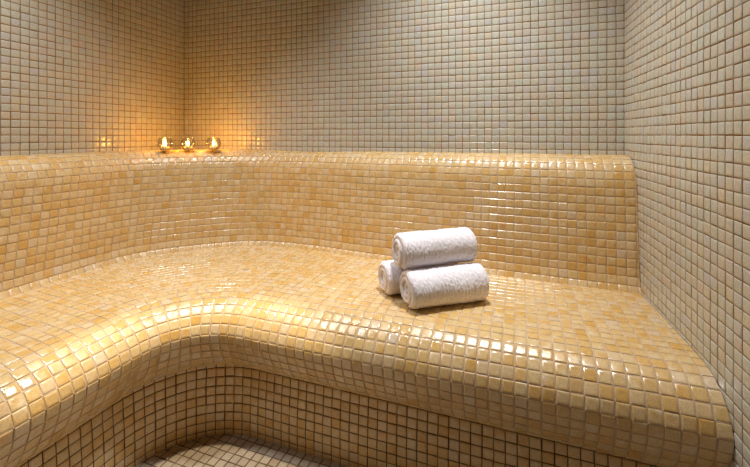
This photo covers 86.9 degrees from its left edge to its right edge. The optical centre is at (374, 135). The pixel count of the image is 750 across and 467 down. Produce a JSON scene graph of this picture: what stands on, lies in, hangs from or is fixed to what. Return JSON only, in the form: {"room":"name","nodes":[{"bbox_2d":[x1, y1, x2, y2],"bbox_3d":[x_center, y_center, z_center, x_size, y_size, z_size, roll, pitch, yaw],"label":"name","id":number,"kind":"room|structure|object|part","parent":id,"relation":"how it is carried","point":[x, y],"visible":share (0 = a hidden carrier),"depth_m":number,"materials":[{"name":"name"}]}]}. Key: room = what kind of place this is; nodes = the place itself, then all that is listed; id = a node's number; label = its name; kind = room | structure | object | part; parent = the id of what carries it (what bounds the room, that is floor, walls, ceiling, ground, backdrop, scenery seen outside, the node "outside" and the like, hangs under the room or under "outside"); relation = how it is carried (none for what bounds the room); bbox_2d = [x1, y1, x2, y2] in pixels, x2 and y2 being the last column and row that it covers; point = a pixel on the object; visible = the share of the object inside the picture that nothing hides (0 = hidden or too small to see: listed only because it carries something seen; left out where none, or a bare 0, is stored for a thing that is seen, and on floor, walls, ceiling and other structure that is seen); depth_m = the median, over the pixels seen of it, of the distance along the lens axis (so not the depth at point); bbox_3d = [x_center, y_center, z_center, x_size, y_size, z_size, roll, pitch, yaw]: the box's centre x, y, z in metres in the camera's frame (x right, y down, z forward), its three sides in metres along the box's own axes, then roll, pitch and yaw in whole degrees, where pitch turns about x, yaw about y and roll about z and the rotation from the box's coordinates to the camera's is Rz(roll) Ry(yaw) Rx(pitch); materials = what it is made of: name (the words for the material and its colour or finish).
{"room":"spa","nodes":[
{"label":"spa","id":0,"kind":"room"},
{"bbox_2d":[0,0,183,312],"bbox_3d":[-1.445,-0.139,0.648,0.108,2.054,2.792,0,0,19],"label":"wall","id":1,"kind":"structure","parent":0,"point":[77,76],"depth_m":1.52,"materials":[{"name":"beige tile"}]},
{"bbox_2d":[134,434,348,466],"bbox_3d":[-0.446,0.940,0.347,2.089,0.108,2.795,0,0,17],"label":"floor","id":2,"kind":"structure","parent":0,"point":[217,450],"depth_m":1.09,"materials":[{"name":"tile"}]},
{"bbox_2d":[0,148,733,466],"bbox_3d":[-0.486,0.481,0.349,1.898,0.835,2.729,0,0,19],"label":"tiled bench","id":3,"kind":"object","parent":2,"relation":"on","point":[565,361],"visible":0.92,"depth_m":1.10,"materials":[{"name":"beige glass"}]},
{"bbox_2d":[157,138,173,150],"bbox_3d":[-0.866,0.037,1.632,0.064,0.053,0.062,0,0,0],"label":"glass candle holder","id":4,"kind":"object","parent":3,"relation":"on","point":[171,142],"visible":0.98,"depth_m":1.62,"materials":[{"name":"clear glass"}]},
{"bbox_2d":[180,138,195,149],"bbox_3d":[-0.792,0.037,1.675,0.064,0.053,0.062,0,0,-40],"label":"glass candle holder","id":5,"kind":"object","parent":3,"relation":"on","point":[182,139],"visible":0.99,"depth_m":1.67,"materials":[{"name":"clear glass"}]},
{"bbox_2d":[206,138,220,149],"bbox_3d":[-0.696,0.037,1.707,0.062,0.053,0.064,0,0,10],"label":"glass candle holder","id":6,"kind":"object","parent":3,"relation":"on","point":[208,139],"visible":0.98,"depth_m":1.70,"materials":[{"name":"clear glass"}]},
{"bbox_3d":[-0.494,0.265,0.352,1.881,0.403,2.729,0,0,19],"label":"backrest","id":7,"kind":"part","parent":3,"relation":"part of","materials":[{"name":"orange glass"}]},
{"bbox_3d":[-0.443,0.565,0.302,1.780,0.211,2.655,0,0,19],"label":"seat","id":8,"kind":"part","parent":3,"relation":"part of","materials":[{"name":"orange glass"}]},
{"bbox_2d":[378,260,458,294],"bbox_3d":[0.136,0.414,1.187,0.242,0.091,0.100,0,0,-17],"label":"rolled towel","id":9,"kind":"object","parent":3,"relation":"on","point":[389,273],"visible":0.25,"depth_m":1.13,"materials":[{"name":"white fabric"}]},
{"bbox_2d":[400,262,488,308],"bbox_3d":[0.193,0.411,1.092,0.236,0.097,0.108,0,0,-17],"label":"rolled towel","id":10,"kind":"object","parent":3,"relation":"on","point":[433,286],"visible":1,"depth_m":1.05,"materials":[{"name":"white fabric"}]},
{"bbox_2d":[392,227,477,268],"bbox_3d":[0.173,0.320,1.140,0.243,0.094,0.107,0,0,-18],"label":"rolled towel","id":11,"kind":"object","parent":10,"relation":"on","point":[415,249],"visible":1,"depth_m":1.10,"materials":[{"name":"white fabric"}]},
{"bbox_2d":[184,0,623,298],"bbox_3d":[-0.040,-0.139,1.679,2.092,2.054,0.108,0,0,20],"label":"wall","id":12,"kind":"structure","parent":0,"point":[463,76],"depth_m":1.57,"materials":[{"name":"beige tile"}]},
{"bbox_2d":[624,0,749,466],"bbox_3d":[0.572,-0.139,0.295,0.108,2.054,2.089,0,0,17],"label":"wall","id":13,"kind":"structure","parent":0,"point":[687,62],"depth_m":0.84,"materials":[{"name":"beige tile"}]}
]}

